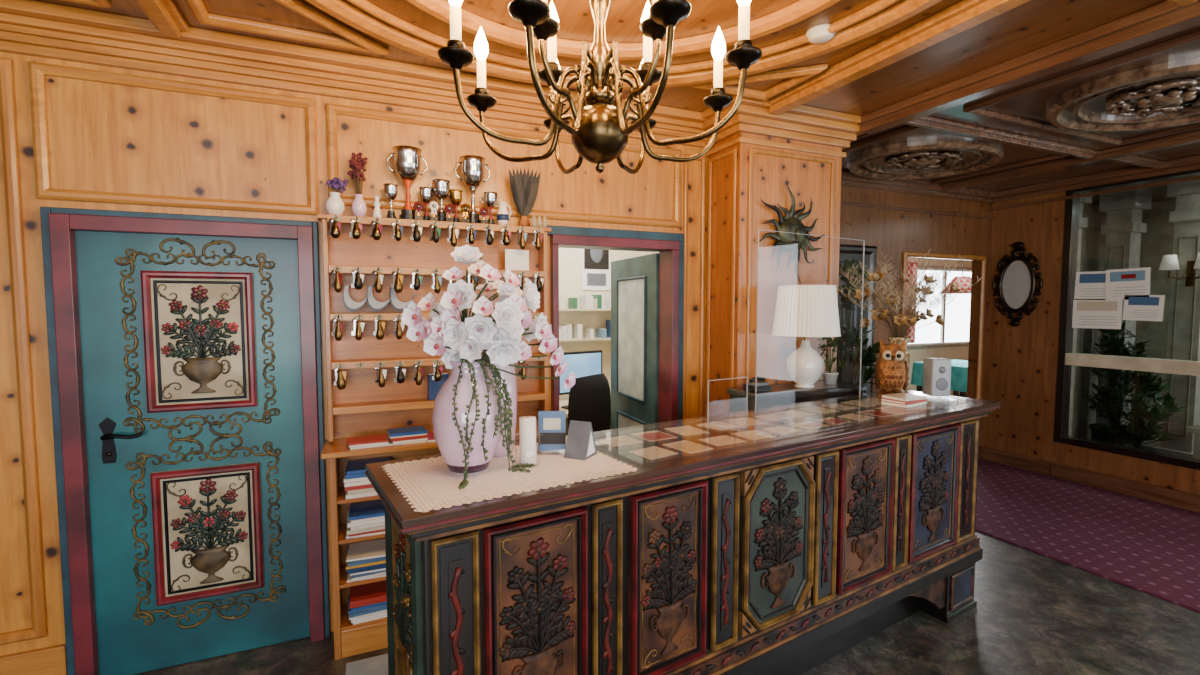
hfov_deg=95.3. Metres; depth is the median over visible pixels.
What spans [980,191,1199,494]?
wall
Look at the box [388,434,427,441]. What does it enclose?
magazine
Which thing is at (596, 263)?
wall calendar
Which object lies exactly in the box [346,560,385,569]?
magazine
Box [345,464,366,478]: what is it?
magazine
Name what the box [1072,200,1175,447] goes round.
wall
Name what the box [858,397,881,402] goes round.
postcard
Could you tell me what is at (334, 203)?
vase
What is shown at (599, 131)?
chandelier
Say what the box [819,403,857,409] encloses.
postcard
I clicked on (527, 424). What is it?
candle
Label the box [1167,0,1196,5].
trim
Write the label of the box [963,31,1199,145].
trim
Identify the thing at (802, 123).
trim
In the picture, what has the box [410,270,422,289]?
key
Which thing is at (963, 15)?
trim
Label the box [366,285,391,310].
card holder
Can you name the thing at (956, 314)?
window
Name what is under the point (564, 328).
ring binder
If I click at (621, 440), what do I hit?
postcard
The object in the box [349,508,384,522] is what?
magazine
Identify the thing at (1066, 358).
trim
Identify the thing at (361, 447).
magazine
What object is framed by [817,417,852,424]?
postcard
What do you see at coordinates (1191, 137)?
trim
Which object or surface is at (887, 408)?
postcard
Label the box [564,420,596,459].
menu stand
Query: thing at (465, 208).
trophy
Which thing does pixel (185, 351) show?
door
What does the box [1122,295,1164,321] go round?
notice sheet
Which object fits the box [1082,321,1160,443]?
potted plant
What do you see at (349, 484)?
magazine
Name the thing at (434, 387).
folder
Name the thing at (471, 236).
key
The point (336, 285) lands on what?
key
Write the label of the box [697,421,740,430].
postcard
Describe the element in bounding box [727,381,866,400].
countertop
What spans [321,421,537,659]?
bookshelf
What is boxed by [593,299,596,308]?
ring binder
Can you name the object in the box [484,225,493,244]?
key
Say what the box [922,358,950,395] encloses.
speaker
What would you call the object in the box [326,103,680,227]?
trim
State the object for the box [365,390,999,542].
countertop
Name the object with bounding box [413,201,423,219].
trophy
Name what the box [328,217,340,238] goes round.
key
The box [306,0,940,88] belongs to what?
trim
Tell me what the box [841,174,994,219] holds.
trim
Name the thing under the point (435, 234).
key
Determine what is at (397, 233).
key
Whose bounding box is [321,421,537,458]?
countertop
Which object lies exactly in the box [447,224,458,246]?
key
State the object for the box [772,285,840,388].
table lamp
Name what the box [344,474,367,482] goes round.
magazine
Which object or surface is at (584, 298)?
ring binder
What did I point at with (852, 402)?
postcard
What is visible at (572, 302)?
ring binder
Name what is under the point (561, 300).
ring binder
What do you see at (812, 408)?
postcard
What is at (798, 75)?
trim
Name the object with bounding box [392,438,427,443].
magazine
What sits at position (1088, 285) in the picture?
notice sheet
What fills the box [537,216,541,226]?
carved figure
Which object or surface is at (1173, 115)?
ceiling medallion
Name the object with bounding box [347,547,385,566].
magazine
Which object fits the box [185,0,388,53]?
trim
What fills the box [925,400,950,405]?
postcard
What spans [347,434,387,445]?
magazine
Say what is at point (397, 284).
key
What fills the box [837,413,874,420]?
postcard
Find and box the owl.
[875,340,907,397]
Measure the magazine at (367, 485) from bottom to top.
0.018 m
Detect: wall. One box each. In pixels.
[0,52,989,655]
[559,248,658,435]
[907,257,971,394]
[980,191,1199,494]
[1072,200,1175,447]
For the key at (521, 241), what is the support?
hanging from the key rack
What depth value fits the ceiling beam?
2.50 m
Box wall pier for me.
[705,133,841,415]
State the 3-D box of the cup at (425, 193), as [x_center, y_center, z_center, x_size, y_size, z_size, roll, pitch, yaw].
[-0.884,-0.720,2.780,0.071,0.076,0.071,-1,4,-24]
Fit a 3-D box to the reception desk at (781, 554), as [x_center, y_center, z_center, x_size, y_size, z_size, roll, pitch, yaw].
[0.693,0.941,2.403,3.104,1.140,0.564,-2,4,-32]
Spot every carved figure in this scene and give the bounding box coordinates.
[532,215,535,226]
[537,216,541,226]
[543,216,546,226]
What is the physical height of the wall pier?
2.820 m
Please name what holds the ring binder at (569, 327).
on the wall shelf at (595, 338)
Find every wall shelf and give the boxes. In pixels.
[559,309,610,310]
[559,337,610,341]
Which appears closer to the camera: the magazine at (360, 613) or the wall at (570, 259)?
the magazine at (360, 613)
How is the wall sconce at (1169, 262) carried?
attached to the wall at (1157, 241)
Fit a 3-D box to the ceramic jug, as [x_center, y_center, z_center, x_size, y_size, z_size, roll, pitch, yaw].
[-0.519,-0.659,2.931,0.067,0.125,0.064,1,4,19]
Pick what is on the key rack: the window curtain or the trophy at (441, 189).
the trophy at (441, 189)
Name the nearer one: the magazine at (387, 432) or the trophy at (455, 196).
the magazine at (387, 432)
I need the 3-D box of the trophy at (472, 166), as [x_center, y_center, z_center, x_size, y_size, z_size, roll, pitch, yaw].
[-0.665,-0.763,2.862,0.136,0.340,0.134,1,4,21]
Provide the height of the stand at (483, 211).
0.090 m
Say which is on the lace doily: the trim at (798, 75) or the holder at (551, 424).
the holder at (551, 424)
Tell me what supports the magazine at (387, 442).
on the magazine at (361, 447)
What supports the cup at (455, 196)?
on the trophy at (455, 196)
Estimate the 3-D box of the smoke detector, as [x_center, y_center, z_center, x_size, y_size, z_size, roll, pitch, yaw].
[0.944,-1.289,2.338,0.124,0.040,0.124,-1,4,-24]
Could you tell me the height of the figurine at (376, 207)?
0.115 m
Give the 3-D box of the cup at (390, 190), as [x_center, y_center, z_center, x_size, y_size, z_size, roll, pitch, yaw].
[-1.034,-0.715,2.703,0.071,0.076,0.071,-1,4,-24]
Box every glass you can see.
[515,414,539,466]
[1002,260,1030,308]
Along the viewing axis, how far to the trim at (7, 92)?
2.23 m
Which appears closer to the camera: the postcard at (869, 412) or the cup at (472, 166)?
the postcard at (869, 412)
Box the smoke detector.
[806,24,835,43]
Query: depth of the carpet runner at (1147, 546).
4.02 m
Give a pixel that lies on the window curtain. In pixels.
(910, 265)
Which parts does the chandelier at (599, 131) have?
bulb, bulb, arm, arm, bulb, arm, arm, arm, arm, central stem, arm, arm, arm, arm, bulb, arm, arm, bulb, bulb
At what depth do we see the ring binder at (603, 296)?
5.17 m
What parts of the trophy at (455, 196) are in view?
stem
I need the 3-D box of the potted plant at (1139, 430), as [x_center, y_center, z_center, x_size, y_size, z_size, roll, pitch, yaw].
[5.117,0.766,5.151,0.625,1.169,0.568,-1,4,-24]
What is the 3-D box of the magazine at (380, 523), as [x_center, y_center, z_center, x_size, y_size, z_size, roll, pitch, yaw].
[-1.117,0.887,2.683,0.200,0.014,0.190,-2,4,-27]
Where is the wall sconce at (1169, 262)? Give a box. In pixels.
[1159,253,1199,285]
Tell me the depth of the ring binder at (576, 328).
5.10 m
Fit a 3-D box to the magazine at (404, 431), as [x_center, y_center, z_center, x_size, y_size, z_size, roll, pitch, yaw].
[-0.943,0.458,2.675,0.170,0.013,0.120,-2,4,-27]
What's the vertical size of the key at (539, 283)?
0.101 m
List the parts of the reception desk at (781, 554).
panel, narrow panel, carved panel, narrow panel, carved panel, narrow panel, carved panel, moulding, narrow panel, carved panel, narrow panel, carved panel, narrow panel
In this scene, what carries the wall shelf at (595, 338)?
attached to the wall at (570, 259)
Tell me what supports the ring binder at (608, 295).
on the wall shelf at (559, 309)
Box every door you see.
[40,207,329,674]
[611,253,658,428]
[837,244,876,393]
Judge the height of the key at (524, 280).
0.116 m
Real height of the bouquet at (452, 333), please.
0.467 m
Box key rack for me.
[317,214,550,441]
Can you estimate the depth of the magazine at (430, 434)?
2.68 m
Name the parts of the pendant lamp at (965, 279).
lamp shade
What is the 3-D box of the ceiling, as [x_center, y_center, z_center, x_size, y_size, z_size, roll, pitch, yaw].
[3.363,-1.400,3.467,15.000,0.050,10.200,-1,4,-24]
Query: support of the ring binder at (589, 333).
on the wall shelf at (595, 338)
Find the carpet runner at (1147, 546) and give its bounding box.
[975,459,1199,611]
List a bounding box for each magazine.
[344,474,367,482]
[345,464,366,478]
[345,472,370,486]
[345,484,372,490]
[346,491,377,498]
[346,517,384,534]
[346,531,384,538]
[346,539,385,561]
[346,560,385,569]
[346,563,385,571]
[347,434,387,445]
[347,457,390,474]
[347,510,384,527]
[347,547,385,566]
[347,572,385,582]
[347,599,386,619]
[348,488,374,494]
[348,595,386,617]
[348,598,386,613]
[349,437,388,446]
[349,500,384,520]
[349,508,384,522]
[349,529,384,536]
[349,566,385,573]
[350,444,388,449]
[350,522,384,530]
[350,568,385,575]
[350,580,386,605]
[350,599,386,608]
[351,572,385,580]
[351,601,386,610]
[351,612,386,622]
[352,570,385,577]
[353,615,386,624]
[387,426,426,436]
[387,432,426,438]
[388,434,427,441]
[389,439,426,445]
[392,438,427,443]
[427,432,434,439]
[881,393,926,400]
[881,398,926,404]
[881,401,926,407]
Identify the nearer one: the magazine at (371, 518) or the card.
the magazine at (371, 518)
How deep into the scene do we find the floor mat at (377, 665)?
2.48 m
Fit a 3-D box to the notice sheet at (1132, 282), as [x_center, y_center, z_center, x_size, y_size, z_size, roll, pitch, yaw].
[4.601,-0.465,4.777,0.004,0.276,0.305,-1,4,-24]
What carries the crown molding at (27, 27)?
attached to the wall at (103, 137)
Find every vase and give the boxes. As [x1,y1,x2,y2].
[325,177,347,214]
[347,152,367,216]
[432,360,502,472]
[483,351,516,457]
[886,337,911,392]
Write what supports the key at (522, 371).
hanging from the key rack
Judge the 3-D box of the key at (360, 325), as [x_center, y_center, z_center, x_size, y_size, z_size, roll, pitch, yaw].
[-1.149,-0.043,2.597,0.056,0.116,0.034,-3,4,-40]
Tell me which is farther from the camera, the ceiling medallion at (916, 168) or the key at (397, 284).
the ceiling medallion at (916, 168)
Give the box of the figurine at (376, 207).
[372,195,381,217]
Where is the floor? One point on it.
(1034, 613)
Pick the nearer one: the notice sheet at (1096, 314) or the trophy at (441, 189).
the trophy at (441, 189)
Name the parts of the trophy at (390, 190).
stem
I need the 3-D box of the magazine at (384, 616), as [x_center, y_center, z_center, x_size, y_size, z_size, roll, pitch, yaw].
[-1.117,1.344,2.710,0.200,0.010,0.190,-2,4,-26]
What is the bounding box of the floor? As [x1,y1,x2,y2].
[133,393,1199,674]
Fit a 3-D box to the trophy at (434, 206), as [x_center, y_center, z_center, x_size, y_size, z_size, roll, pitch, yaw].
[-0.836,-0.637,2.754,0.052,0.101,0.024,-1,4,-24]
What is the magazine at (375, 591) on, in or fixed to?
on the magazine at (383, 600)
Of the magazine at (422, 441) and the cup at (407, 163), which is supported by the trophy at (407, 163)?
the cup at (407, 163)
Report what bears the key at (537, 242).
hanging from the key rack
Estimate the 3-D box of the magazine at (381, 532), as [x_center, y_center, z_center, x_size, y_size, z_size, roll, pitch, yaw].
[-1.127,0.929,2.682,0.200,0.010,0.190,-1,4,-20]
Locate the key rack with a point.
(363, 405)
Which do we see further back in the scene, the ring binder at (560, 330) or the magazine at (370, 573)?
the ring binder at (560, 330)
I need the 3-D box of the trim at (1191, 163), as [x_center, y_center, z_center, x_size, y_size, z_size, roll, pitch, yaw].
[5.444,-1.233,2.584,0.100,0.180,6.900,-1,4,-24]
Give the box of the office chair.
[568,374,610,431]
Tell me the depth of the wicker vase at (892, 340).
3.16 m
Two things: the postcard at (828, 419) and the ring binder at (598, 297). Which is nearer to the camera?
the postcard at (828, 419)
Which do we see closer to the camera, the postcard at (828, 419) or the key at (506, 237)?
the postcard at (828, 419)
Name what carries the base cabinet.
on the floor
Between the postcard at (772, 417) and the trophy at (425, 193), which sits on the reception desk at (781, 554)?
the postcard at (772, 417)
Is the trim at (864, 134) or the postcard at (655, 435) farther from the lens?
the trim at (864, 134)
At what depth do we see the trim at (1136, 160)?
4.33 m
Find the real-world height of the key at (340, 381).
0.116 m
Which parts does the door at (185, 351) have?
handle, painted panel, painted panel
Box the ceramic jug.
[497,202,510,224]
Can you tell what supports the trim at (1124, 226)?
attached to the wall at (1157, 241)
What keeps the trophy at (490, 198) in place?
on the key rack
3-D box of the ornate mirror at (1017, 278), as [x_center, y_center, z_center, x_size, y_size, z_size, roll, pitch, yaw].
[4.208,-0.536,5.527,0.044,0.855,0.467,-1,4,-24]
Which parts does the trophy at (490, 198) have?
stem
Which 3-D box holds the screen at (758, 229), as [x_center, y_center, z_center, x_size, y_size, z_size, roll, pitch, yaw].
[1.083,-0.084,2.781,0.822,0.862,0.130,-2,4,-32]
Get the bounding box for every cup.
[383,183,397,199]
[386,145,427,180]
[419,187,432,202]
[429,179,452,199]
[449,189,462,204]
[454,155,489,187]
[481,192,499,206]
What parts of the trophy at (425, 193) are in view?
stem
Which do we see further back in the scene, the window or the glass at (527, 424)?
the window
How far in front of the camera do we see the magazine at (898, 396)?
2.80 m
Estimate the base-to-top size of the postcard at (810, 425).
0.002 m
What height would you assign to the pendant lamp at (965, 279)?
0.980 m
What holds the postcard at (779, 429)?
on the reception desk at (781, 554)
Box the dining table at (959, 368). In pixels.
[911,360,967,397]
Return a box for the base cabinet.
[727,381,866,412]
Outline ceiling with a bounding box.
[33,0,1199,204]
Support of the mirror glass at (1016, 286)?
attached to the ornate mirror at (1017, 278)
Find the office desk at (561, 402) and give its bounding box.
[559,400,567,417]
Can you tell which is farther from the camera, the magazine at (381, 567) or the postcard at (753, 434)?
the magazine at (381, 567)
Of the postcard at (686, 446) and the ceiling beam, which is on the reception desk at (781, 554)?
the postcard at (686, 446)
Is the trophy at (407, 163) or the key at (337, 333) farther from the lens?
the trophy at (407, 163)
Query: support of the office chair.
on the floor
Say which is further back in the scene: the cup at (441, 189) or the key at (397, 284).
the cup at (441, 189)
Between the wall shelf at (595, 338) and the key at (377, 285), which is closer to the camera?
the key at (377, 285)
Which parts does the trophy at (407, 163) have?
stem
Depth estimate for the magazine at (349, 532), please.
2.59 m
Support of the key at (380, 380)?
hanging from the key rack
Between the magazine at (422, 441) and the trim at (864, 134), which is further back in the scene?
the trim at (864, 134)
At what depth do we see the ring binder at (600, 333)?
5.20 m
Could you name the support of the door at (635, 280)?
in the wall at (103, 137)
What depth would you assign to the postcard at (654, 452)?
1.93 m
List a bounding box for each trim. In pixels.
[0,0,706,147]
[0,57,47,644]
[28,61,318,214]
[62,0,111,7]
[135,0,188,37]
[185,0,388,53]
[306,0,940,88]
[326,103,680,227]
[407,0,839,59]
[547,225,683,422]
[682,154,705,418]
[690,64,827,100]
[700,95,863,157]
[706,148,736,415]
[745,147,835,383]
[768,0,1030,114]
[841,125,1067,184]
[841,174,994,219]
[856,133,869,138]
[900,251,985,399]
[904,116,1098,158]
[939,130,1199,190]
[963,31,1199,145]
[988,155,1199,210]
[1054,170,1199,469]
[1068,191,1092,435]
[1090,196,1151,439]
[1110,155,1163,168]
[1155,180,1199,458]
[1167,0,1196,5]
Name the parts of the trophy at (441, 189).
stem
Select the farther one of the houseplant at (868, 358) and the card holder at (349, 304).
the houseplant at (868, 358)
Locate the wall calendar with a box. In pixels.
[582,249,610,289]
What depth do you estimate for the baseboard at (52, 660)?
2.30 m
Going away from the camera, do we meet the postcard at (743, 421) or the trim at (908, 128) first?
the postcard at (743, 421)
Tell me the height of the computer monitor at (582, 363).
0.500 m
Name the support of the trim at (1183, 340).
attached to the wall at (1157, 241)
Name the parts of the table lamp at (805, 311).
lamp shade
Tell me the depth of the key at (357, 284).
2.57 m
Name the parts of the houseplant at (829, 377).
pot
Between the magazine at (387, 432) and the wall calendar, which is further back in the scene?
the wall calendar
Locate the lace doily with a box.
[382,439,636,511]
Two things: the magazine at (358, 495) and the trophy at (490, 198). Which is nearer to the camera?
the magazine at (358, 495)
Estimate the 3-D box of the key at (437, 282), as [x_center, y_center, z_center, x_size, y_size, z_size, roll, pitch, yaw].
[-0.814,-0.277,2.726,0.035,0.116,0.046,1,3,9]
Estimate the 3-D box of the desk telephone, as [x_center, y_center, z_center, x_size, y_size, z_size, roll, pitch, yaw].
[0.905,0.260,3.144,0.120,0.082,0.100,-1,4,-24]
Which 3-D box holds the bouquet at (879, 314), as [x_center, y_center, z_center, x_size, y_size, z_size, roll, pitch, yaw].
[1.755,-0.219,3.174,0.705,0.537,0.726,1,4,22]
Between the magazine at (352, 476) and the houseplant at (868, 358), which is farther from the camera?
the houseplant at (868, 358)
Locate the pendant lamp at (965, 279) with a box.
[939,260,970,293]
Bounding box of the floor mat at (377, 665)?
[346,654,387,674]
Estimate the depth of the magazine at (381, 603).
2.61 m
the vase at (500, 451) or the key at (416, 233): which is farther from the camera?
the key at (416, 233)
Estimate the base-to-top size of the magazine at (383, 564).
0.012 m
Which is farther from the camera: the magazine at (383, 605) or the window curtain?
the window curtain
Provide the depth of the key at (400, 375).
2.67 m
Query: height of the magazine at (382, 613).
0.015 m
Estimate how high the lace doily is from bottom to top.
0.001 m
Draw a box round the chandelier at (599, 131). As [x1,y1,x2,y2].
[438,0,761,173]
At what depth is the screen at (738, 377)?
2.43 m
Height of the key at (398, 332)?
0.116 m
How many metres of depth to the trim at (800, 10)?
2.27 m
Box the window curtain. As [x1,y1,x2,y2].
[905,261,917,342]
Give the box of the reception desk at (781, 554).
[365,390,999,674]
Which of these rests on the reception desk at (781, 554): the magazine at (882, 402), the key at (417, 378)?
the magazine at (882, 402)
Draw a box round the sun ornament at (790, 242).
[755,180,823,284]
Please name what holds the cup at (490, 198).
on the trophy at (490, 198)
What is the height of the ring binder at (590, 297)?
0.117 m
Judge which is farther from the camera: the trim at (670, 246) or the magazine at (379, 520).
the trim at (670, 246)
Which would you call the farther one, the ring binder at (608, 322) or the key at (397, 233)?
the ring binder at (608, 322)
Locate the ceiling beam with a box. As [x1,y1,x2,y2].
[858,0,1199,133]
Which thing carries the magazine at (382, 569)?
on the magazine at (370, 573)
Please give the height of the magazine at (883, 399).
0.014 m
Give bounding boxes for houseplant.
[817,334,847,383]
[836,258,883,393]
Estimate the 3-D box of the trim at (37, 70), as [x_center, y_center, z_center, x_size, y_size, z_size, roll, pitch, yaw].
[-1.826,-0.850,2.417,1.025,0.545,0.025,-1,4,-24]
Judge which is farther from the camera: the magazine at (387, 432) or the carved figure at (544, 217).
the carved figure at (544, 217)
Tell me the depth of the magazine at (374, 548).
2.67 m
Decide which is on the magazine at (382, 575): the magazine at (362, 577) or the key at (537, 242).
the magazine at (362, 577)
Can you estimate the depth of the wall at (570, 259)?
5.25 m
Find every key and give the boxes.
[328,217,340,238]
[331,268,342,292]
[331,317,343,340]
[333,365,345,389]
[349,218,362,238]
[351,269,363,289]
[351,316,364,340]
[369,219,381,239]
[372,269,383,292]
[373,316,385,339]
[375,364,386,387]
[391,220,402,240]
[391,269,402,292]
[393,316,404,339]
[394,363,405,383]
[410,221,421,241]
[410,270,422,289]
[412,362,423,385]
[429,223,440,242]
[431,270,441,293]
[432,362,442,381]
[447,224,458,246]
[465,225,476,244]
[468,273,477,289]
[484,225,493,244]
[500,227,510,245]
[516,228,527,249]
[518,272,527,290]
[518,360,527,379]
[532,228,542,249]
[534,273,543,291]
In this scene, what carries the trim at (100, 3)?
attached to the ceiling
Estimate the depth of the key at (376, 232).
2.60 m
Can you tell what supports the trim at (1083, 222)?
attached to the wall at (1157, 241)
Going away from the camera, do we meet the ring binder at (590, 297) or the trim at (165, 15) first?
the trim at (165, 15)
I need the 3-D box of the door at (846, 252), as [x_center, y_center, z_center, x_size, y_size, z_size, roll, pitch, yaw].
[2.018,0.273,4.922,1.220,2.220,0.040,-1,4,-24]
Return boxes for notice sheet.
[1072,299,1121,328]
[1074,271,1105,299]
[1105,267,1149,299]
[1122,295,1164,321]
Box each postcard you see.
[597,436,642,446]
[629,446,678,459]
[631,430,677,441]
[662,440,713,453]
[664,426,709,435]
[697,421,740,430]
[698,435,745,445]
[723,417,767,425]
[731,430,775,439]
[754,414,789,420]
[763,426,801,433]
[776,410,815,416]
[791,421,828,428]
[799,406,838,413]
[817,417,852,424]
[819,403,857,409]
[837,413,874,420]
[840,400,880,406]
[857,409,896,416]
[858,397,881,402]
[875,406,918,413]
[909,405,933,409]
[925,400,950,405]
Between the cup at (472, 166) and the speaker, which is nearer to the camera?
the cup at (472, 166)
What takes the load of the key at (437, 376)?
hanging from the key rack
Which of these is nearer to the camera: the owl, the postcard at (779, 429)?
the postcard at (779, 429)
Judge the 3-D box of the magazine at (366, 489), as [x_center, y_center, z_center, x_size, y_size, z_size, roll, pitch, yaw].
[-1.121,0.715,2.672,0.200,0.018,0.190,-1,4,-24]
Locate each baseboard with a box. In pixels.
[0,644,67,674]
[978,446,1199,512]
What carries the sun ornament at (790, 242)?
attached to the wall pier
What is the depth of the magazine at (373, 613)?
2.61 m
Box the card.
[505,249,528,270]
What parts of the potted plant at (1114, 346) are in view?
pot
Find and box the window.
[907,265,971,348]
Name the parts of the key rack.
panel, panel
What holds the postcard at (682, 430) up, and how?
on the reception desk at (781, 554)
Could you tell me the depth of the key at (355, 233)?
2.56 m
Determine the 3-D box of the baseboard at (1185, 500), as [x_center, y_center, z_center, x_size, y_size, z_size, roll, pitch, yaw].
[5.471,1.422,2.751,0.040,0.140,6.900,-1,4,-24]
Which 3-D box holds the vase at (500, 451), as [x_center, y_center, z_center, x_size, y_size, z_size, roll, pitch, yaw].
[-0.354,0.218,1.898,0.132,0.380,0.132,-1,4,-24]
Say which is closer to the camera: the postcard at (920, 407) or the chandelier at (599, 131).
the chandelier at (599, 131)
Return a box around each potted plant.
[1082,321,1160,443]
[1098,369,1185,452]
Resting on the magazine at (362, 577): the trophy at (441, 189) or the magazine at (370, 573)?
the magazine at (370, 573)
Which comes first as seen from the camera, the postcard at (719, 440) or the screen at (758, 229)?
the postcard at (719, 440)
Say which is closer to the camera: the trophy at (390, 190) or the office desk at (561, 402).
the trophy at (390, 190)
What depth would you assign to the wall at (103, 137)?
2.53 m
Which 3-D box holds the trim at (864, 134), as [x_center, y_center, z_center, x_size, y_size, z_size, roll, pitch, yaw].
[1.563,-1.376,3.992,0.080,0.060,1.100,-1,4,-24]
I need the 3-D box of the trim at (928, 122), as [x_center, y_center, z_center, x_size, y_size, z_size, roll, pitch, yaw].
[2.783,-1.367,3.761,2.130,0.050,0.100,-1,4,-24]
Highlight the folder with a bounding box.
[427,373,447,399]
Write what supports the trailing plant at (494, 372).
in the round vase at (447, 438)
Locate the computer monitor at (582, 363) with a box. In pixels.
[559,350,601,409]
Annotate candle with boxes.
[519,414,535,464]
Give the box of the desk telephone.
[743,376,771,391]
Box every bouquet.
[401,245,575,388]
[837,248,981,337]
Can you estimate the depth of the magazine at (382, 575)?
2.60 m
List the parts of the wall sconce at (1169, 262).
lamp shade, arm, lamp shade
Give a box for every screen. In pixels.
[707,377,747,421]
[755,229,864,412]
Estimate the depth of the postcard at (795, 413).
2.63 m
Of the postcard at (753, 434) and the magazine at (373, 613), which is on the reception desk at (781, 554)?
the postcard at (753, 434)
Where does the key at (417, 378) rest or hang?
hanging from the key rack
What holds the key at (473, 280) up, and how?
hanging from the key rack
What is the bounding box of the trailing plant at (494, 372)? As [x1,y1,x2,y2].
[452,353,535,488]
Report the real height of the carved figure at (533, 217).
0.062 m
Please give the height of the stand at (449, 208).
0.093 m
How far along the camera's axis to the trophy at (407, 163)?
2.69 m
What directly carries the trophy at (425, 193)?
on the key rack
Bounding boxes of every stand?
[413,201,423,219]
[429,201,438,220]
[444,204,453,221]
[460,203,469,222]
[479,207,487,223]
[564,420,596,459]
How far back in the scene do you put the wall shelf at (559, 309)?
5.08 m
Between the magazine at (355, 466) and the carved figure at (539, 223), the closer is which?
the magazine at (355, 466)
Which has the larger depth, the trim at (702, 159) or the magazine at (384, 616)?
the trim at (702, 159)
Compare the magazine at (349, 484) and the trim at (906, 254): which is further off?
the trim at (906, 254)
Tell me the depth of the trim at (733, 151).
3.32 m
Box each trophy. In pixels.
[383,183,397,217]
[386,145,427,219]
[419,187,432,219]
[429,179,452,220]
[449,189,462,221]
[454,155,489,222]
[481,192,499,223]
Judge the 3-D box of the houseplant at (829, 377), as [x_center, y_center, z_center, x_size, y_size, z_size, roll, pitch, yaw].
[1.429,0.130,3.388,0.171,0.314,0.153,-1,4,-24]
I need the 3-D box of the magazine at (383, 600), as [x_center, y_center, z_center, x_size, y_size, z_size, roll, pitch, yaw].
[-1.125,1.264,2.702,0.200,0.012,0.190,-2,4,-24]
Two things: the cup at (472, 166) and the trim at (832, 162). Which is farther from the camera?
the trim at (832, 162)
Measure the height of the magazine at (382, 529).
0.008 m
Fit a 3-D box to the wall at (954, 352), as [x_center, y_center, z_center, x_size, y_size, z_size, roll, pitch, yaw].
[5.020,-0.220,7.868,7.700,2.820,3.000,-1,4,-24]
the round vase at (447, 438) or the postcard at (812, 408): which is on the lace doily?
the round vase at (447, 438)
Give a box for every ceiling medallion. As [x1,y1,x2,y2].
[847,140,1003,179]
[1045,57,1199,132]
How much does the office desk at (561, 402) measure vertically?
0.750 m
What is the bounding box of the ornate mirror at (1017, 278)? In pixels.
[992,242,1042,326]
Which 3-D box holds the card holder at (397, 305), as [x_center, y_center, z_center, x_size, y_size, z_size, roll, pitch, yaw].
[-0.984,-0.195,2.732,0.126,0.128,0.052,-1,4,-24]
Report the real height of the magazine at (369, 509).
0.015 m
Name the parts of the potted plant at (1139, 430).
pot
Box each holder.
[342,285,369,311]
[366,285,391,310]
[389,288,415,310]
[536,411,565,452]
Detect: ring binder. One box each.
[559,298,564,308]
[559,326,566,338]
[559,329,561,338]
[562,324,571,338]
[568,298,576,308]
[572,324,581,338]
[581,295,588,308]
[585,328,593,338]
[589,296,592,308]
[592,295,601,308]
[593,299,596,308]
[596,328,606,337]
[602,295,604,308]
[604,293,610,308]
[606,320,610,337]
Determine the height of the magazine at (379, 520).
0.020 m
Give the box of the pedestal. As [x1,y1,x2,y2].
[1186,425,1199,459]
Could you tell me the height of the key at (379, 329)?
0.116 m
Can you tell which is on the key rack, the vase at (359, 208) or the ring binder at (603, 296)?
the vase at (359, 208)
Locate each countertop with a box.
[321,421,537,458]
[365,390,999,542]
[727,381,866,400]

